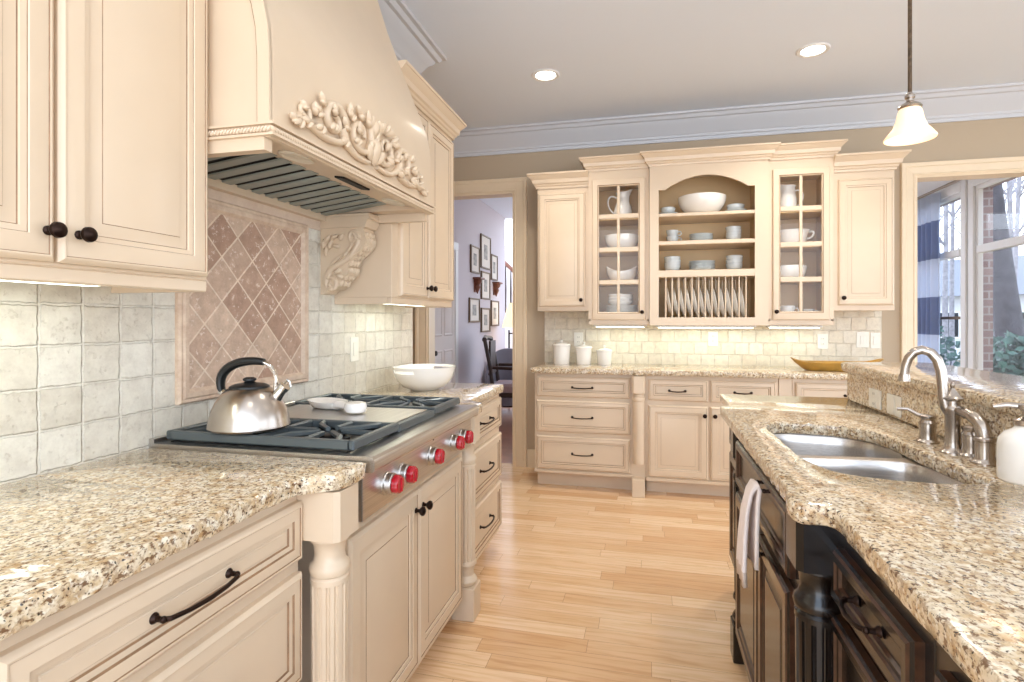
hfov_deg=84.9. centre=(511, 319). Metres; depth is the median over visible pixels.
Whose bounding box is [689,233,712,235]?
plate
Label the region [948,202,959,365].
bare tree
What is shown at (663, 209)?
bowl
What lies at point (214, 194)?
stone band
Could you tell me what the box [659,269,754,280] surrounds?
shelf
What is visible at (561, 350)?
canister
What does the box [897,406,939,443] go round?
lever
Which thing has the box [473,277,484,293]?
wall bracket
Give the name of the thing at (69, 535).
countertop
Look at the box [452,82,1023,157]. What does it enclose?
trim
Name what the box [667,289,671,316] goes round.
plate
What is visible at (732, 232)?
bowl
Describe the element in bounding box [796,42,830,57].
recessed light
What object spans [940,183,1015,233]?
bare tree
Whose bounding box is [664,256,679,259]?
bowl
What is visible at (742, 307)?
plate
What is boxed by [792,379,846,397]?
base cabinet
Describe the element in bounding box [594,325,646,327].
light
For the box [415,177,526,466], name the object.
trim
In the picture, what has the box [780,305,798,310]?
cup
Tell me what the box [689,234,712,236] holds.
plate
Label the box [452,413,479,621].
cabinet column
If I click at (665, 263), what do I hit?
bowl
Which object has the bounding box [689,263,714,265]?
plate
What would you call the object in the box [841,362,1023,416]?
countertop
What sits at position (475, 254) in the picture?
print
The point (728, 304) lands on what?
plate
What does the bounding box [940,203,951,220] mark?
bare tree
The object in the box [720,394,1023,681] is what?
countertop
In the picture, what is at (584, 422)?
base cabinet
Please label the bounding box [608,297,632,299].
bowl
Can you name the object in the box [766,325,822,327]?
light
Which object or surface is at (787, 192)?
jug
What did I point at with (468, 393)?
countertop
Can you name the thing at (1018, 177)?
bare tree
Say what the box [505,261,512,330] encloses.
stair railing
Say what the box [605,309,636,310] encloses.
plate
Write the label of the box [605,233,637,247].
bowl
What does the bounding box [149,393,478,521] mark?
rangetop
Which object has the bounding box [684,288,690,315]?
plate
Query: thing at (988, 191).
brick wall
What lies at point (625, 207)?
pitcher
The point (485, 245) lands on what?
print
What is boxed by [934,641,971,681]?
base cabinet
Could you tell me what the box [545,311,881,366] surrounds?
backsplash
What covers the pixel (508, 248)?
wall
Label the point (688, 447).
base cabinet
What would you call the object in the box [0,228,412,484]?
backsplash
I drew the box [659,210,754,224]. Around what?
shelf
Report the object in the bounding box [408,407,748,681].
floor
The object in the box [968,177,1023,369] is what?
window
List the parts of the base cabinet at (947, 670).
drawer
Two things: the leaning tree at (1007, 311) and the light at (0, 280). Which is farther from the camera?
the leaning tree at (1007, 311)
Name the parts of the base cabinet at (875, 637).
drawer, handle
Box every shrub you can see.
[940,326,959,366]
[954,330,1023,375]
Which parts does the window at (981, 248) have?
casing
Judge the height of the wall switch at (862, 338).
0.118 m
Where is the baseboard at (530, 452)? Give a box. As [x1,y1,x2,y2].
[527,449,534,467]
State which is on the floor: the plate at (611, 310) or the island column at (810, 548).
the island column at (810, 548)
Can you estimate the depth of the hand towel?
1.47 m
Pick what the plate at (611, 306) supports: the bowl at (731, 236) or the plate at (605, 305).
the plate at (605, 305)
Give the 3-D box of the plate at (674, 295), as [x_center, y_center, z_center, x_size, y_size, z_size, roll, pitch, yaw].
[1.262,-0.137,4.335,0.049,0.233,0.236,0,0,14]
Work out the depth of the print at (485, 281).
7.89 m
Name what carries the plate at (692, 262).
on the plate at (697, 263)
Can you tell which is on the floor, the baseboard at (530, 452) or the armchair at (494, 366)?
the armchair at (494, 366)
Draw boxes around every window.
[919,180,966,367]
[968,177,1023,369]
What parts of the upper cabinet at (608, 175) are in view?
crown moulding, door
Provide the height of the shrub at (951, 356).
1.854 m
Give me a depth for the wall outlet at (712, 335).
4.51 m
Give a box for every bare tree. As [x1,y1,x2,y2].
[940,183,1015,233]
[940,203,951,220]
[940,205,948,362]
[940,213,959,238]
[943,178,1023,221]
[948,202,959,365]
[993,177,1023,335]
[1003,179,1023,253]
[1004,177,1023,278]
[1005,180,1023,224]
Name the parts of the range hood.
rope moulding, control panel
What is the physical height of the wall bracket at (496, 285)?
0.215 m
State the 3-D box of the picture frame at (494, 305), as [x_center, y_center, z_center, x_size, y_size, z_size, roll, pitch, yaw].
[-0.255,-0.100,8.387,0.025,0.380,0.420,0,0,14]
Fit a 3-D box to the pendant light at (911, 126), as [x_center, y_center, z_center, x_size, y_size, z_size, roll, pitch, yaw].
[1.634,-1.202,2.299,0.184,0.920,0.184,0,0,14]
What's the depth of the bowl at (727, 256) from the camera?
4.23 m
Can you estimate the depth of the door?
6.40 m
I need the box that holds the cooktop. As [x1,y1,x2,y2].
[149,404,478,472]
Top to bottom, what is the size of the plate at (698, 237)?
0.020 m
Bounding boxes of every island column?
[730,430,743,664]
[786,508,843,681]
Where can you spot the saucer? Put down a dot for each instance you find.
(736, 208)
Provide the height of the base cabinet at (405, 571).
0.752 m
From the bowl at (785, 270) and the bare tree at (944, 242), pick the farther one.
the bare tree at (944, 242)
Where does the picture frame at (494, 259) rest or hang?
attached to the wall at (472, 217)
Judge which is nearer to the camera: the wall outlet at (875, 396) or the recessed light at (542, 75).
the wall outlet at (875, 396)
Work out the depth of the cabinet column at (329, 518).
1.34 m
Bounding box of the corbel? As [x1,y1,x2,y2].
[320,212,378,294]
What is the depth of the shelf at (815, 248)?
4.21 m
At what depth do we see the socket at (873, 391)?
2.23 m
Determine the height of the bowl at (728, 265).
0.059 m
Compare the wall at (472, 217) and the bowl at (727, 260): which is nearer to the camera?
the bowl at (727, 260)
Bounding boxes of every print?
[473,305,475,315]
[474,253,476,265]
[484,244,487,259]
[484,280,486,291]
[484,315,486,324]
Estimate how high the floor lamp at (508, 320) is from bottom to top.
1.530 m
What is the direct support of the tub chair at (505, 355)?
on the floor
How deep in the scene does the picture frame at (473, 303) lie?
7.36 m
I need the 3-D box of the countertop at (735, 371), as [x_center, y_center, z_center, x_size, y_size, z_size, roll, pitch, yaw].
[1.476,0.382,4.222,2.613,0.040,0.645,0,0,14]
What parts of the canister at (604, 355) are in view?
lid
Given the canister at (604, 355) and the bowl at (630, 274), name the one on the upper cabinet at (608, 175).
the bowl at (630, 274)
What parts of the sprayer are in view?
arm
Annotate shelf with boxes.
[599,218,637,226]
[599,251,637,256]
[599,284,637,286]
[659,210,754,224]
[659,238,754,250]
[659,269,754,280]
[780,210,820,219]
[780,246,820,251]
[780,282,820,284]
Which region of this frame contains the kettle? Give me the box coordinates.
[206,357,291,433]
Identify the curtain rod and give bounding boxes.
[917,180,960,199]
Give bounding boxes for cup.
[666,230,681,235]
[666,236,681,240]
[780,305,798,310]
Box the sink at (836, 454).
[774,433,962,483]
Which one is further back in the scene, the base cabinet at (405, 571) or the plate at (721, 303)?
the plate at (721, 303)
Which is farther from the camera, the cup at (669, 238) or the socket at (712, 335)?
the socket at (712, 335)
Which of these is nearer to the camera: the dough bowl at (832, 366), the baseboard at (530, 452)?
the dough bowl at (832, 366)
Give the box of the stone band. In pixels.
[208,188,320,230]
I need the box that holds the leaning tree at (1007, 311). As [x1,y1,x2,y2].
[993,184,1023,369]
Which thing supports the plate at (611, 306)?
on the plate
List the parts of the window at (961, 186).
frame, check rail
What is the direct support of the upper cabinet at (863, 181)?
attached to the wall at (1004, 137)
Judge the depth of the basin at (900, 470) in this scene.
1.60 m
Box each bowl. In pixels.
[392,364,455,390]
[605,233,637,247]
[606,266,637,279]
[608,294,632,296]
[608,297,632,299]
[608,300,632,304]
[661,207,674,211]
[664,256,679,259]
[664,259,680,261]
[664,262,680,264]
[664,265,680,269]
[678,192,725,212]
[725,226,740,229]
[726,229,741,231]
[726,231,740,234]
[726,234,740,238]
[726,255,742,259]
[726,259,742,262]
[726,263,742,268]
[727,203,744,208]
[780,265,806,276]
[790,357,882,371]
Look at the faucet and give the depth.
1.53 m
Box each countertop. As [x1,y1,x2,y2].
[0,448,365,640]
[359,383,503,413]
[531,362,846,379]
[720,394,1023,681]
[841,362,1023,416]
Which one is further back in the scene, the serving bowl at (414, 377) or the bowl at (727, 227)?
the bowl at (727, 227)
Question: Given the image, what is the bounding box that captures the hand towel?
[736,479,761,587]
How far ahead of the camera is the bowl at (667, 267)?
4.34 m
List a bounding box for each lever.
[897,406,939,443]
[959,419,989,457]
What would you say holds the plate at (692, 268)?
on the upper cabinet at (739, 172)
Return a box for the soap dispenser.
[993,402,1023,485]
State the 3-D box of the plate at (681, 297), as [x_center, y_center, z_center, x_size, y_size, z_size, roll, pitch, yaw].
[1.308,-0.137,4.323,0.046,0.234,0.236,0,0,13]
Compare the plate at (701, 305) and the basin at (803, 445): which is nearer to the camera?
the basin at (803, 445)
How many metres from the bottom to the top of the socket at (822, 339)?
0.068 m
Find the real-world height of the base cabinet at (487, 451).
0.875 m
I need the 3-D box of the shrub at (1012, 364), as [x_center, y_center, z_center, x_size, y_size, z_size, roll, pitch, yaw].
[6.159,1.039,6.855,1.798,1.839,1.821,0,0,14]
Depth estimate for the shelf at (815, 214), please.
4.21 m
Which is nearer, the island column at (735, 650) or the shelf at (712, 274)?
the island column at (735, 650)
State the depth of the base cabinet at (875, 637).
0.95 m
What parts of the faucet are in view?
spout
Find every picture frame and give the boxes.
[468,297,479,321]
[470,244,479,273]
[480,233,490,269]
[480,271,490,299]
[480,308,490,331]
[490,254,497,280]
[490,300,498,325]
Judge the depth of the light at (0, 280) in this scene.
1.18 m
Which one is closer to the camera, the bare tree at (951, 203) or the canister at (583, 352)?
the canister at (583, 352)
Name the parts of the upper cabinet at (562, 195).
crown moulding, door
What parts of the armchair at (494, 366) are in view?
frame, arm, seat, arm, seat rail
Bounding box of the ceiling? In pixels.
[403,0,1023,218]
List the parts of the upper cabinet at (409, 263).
light rail, door, knob, crown moulding, door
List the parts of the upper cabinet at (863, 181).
door, crown moulding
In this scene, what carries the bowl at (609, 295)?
on the bowl at (609, 298)
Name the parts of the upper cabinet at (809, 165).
door, crown moulding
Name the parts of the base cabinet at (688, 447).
handle, drawer, door, moulding, door, drawer, handle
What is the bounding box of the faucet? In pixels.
[898,345,964,455]
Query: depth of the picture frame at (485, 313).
7.89 m
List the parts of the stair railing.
handrail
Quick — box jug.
[780,184,803,206]
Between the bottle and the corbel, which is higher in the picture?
the corbel
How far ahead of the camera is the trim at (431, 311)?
4.91 m
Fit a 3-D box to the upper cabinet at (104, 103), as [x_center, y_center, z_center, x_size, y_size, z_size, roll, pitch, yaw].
[-0.987,-0.611,1.097,0.363,1.078,0.773,0,0,14]
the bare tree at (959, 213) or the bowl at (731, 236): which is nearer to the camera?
the bowl at (731, 236)
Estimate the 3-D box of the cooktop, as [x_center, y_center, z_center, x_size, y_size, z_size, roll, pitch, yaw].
[-0.589,0.367,1.961,0.706,0.054,0.910,0,0,14]
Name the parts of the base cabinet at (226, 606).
handle, drawer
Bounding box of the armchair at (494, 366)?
[482,335,512,397]
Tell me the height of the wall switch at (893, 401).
0.075 m
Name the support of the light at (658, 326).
attached to the upper cabinet at (739, 172)
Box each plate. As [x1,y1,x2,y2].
[605,305,636,306]
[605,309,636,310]
[606,306,634,307]
[606,310,634,311]
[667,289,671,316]
[673,287,677,315]
[680,288,684,316]
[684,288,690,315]
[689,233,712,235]
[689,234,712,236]
[689,237,712,239]
[689,260,714,262]
[689,262,714,263]
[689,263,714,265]
[689,265,714,266]
[689,266,714,268]
[689,268,714,269]
[690,236,712,238]
[693,288,697,316]
[697,287,703,316]
[706,288,710,316]
[710,289,717,316]
[717,287,723,316]
[723,287,730,316]
[730,288,737,316]
[737,288,744,316]
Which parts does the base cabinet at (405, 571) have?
door, knob, knob, door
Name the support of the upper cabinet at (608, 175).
attached to the wall at (1004, 137)
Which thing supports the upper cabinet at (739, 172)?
attached to the wall at (1004, 137)
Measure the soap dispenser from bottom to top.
0.176 m
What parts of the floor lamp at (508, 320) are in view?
lamp shade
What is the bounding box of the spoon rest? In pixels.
[307,397,366,412]
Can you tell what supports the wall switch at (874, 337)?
attached to the backsplash at (651, 344)
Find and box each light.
[0,280,90,285]
[532,69,559,81]
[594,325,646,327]
[656,325,755,327]
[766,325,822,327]
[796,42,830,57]
[883,0,937,145]
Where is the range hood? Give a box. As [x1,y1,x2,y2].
[208,0,434,223]
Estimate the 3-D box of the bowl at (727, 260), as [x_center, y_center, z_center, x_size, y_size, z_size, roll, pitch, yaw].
[1.698,-0.434,4.280,0.124,0.059,0.124,0,0,14]
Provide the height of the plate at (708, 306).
0.232 m
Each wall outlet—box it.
[574,332,582,345]
[708,331,717,345]
[817,334,827,348]
[869,388,881,409]
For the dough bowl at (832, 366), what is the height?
0.093 m
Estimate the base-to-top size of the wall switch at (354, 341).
0.118 m
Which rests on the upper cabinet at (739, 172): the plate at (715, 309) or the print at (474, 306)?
the plate at (715, 309)
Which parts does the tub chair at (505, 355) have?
backrest, seat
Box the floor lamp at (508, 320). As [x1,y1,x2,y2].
[501,303,512,406]
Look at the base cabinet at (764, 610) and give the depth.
1.52 m
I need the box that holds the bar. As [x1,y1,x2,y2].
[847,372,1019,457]
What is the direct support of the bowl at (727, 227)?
on the bowl at (728, 230)
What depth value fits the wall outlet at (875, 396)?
2.22 m
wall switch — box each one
[350,337,358,361]
[856,332,868,347]
[870,333,879,347]
[887,393,901,417]
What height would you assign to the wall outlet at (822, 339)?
0.118 m
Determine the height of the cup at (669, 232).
0.056 m
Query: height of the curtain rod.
0.060 m
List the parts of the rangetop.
burner, griddle frame, knob, knob, knob, knob, knob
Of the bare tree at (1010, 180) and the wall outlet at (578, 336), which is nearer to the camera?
the wall outlet at (578, 336)
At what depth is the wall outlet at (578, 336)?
4.76 m
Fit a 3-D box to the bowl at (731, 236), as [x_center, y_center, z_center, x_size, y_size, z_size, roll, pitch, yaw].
[1.693,-0.624,4.281,0.112,0.054,0.112,0,0,14]
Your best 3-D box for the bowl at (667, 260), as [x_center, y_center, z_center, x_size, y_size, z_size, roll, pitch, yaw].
[1.258,-0.447,4.387,0.124,0.054,0.124,0,0,14]
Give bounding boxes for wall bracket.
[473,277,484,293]
[492,282,502,296]
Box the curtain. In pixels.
[917,192,940,362]
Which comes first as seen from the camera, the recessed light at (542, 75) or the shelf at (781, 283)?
the recessed light at (542, 75)
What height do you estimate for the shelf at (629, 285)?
0.018 m
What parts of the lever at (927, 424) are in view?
lever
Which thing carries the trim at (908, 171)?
attached to the wall at (1004, 137)
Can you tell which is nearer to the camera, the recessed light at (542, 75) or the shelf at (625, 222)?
the recessed light at (542, 75)
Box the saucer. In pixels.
[725,208,746,210]
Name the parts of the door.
casing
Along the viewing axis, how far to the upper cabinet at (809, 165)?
4.06 m
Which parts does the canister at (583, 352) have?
lid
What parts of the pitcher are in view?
handle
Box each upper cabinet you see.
[0,0,207,292]
[335,60,466,307]
[526,170,587,311]
[578,153,649,324]
[640,142,780,325]
[768,139,847,324]
[834,149,911,310]
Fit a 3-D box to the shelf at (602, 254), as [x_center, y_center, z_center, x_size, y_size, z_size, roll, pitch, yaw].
[0.873,-0.539,4.539,0.421,0.018,0.293,0,0,14]
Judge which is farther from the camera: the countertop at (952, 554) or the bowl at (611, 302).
the bowl at (611, 302)
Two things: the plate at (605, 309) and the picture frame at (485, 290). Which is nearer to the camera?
the plate at (605, 309)
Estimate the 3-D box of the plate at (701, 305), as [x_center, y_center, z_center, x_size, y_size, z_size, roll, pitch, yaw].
[1.446,-0.137,4.290,0.046,0.234,0.236,0,0,13]
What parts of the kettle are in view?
handle, lid, lid knob, spout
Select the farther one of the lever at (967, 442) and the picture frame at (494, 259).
the picture frame at (494, 259)
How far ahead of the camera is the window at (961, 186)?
5.28 m
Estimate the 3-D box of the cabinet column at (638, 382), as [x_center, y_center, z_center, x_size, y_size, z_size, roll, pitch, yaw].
[0.921,0.843,4.078,0.093,0.874,0.093,0,0,14]
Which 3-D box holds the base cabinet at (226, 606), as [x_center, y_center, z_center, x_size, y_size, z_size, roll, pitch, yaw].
[-0.848,0.843,1.086,0.632,0.875,0.660,0,0,14]
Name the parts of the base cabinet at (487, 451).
handle, drawer, handle, handle, drawer, drawer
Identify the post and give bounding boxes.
[778,379,791,395]
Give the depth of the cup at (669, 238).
4.35 m
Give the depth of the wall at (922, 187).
5.23 m
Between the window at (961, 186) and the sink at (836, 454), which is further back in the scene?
the window at (961, 186)
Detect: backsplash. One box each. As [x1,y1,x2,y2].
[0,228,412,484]
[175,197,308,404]
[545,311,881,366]
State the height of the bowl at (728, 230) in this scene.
0.054 m
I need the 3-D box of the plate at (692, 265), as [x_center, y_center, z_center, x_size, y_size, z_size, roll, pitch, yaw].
[1.471,-0.408,4.335,0.196,0.020,0.196,0,0,14]
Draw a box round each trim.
[378,0,446,73]
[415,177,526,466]
[428,171,1023,465]
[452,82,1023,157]
[900,156,1023,361]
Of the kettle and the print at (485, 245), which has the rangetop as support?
the kettle
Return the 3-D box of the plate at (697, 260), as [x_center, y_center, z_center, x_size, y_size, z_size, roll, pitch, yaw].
[1.471,-0.443,4.335,0.196,0.020,0.196,0,0,14]
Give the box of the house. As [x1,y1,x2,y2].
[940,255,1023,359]
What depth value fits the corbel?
2.42 m
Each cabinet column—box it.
[297,482,357,681]
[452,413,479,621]
[632,375,644,497]
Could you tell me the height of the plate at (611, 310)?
0.020 m
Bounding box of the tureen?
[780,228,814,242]
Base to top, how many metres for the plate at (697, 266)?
0.020 m
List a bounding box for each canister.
[552,339,570,363]
[575,342,591,364]
[596,345,612,364]
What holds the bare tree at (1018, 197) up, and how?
on the ground
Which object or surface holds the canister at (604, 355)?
on the countertop at (735, 371)
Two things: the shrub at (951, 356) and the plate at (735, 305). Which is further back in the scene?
the shrub at (951, 356)
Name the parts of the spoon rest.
dish, handle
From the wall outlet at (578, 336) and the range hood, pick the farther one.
the wall outlet at (578, 336)
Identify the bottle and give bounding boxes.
[996,425,1023,485]
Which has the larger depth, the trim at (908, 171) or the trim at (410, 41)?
the trim at (908, 171)
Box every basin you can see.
[774,434,901,457]
[803,458,962,483]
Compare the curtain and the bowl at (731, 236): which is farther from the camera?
the curtain
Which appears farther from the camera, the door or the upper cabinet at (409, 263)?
the door
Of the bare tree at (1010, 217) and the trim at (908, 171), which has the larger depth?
the bare tree at (1010, 217)
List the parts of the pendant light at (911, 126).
rod, lamp shade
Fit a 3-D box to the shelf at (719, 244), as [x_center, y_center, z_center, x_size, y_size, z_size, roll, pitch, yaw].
[1.497,-0.581,4.342,0.794,0.030,0.377,0,0,14]
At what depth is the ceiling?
3.45 m
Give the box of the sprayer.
[954,406,996,466]
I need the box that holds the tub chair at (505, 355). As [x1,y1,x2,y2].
[486,348,512,405]
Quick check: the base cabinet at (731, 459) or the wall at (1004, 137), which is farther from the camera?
the wall at (1004, 137)
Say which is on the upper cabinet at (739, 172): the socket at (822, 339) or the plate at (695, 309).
the plate at (695, 309)
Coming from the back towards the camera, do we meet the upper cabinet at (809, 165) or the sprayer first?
the upper cabinet at (809, 165)
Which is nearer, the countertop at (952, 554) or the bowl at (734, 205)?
the countertop at (952, 554)
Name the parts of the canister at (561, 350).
lid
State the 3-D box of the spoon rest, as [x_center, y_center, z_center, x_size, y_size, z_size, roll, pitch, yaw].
[-0.633,0.304,2.024,0.321,0.040,0.122,0,0,42]
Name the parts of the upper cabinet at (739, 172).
crown moulding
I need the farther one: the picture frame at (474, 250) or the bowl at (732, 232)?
the picture frame at (474, 250)
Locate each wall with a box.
[413,117,1023,449]
[454,199,504,383]
[505,245,512,348]
[917,178,994,368]
[940,177,1017,371]
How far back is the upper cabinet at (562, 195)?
4.46 m
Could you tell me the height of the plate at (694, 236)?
0.020 m
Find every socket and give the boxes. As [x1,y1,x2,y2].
[711,334,714,342]
[820,337,824,345]
[872,390,875,407]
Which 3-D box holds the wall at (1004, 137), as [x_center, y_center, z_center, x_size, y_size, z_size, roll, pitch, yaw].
[2.068,-0.185,4.489,7.300,2.930,0.140,0,0,14]
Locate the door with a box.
[435,242,457,382]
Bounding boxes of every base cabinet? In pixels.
[0,496,301,681]
[298,452,461,681]
[474,394,500,558]
[534,373,645,489]
[646,375,777,496]
[729,428,734,566]
[735,434,831,681]
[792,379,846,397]
[831,537,935,681]
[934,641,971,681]
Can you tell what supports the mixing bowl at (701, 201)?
on the upper cabinet at (739, 172)
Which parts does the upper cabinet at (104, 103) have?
door, knob, knob, light rail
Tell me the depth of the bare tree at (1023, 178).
24.58 m
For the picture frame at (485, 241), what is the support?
attached to the wall at (472, 217)
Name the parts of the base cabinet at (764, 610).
door, handle, drawer, door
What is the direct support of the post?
on the floor
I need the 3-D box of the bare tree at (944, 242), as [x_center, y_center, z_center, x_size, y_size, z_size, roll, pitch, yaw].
[15.085,-5.386,19.129,4.329,14.574,5.829,0,0,-42]
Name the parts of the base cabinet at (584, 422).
handle, drawer, drawer, drawer, moulding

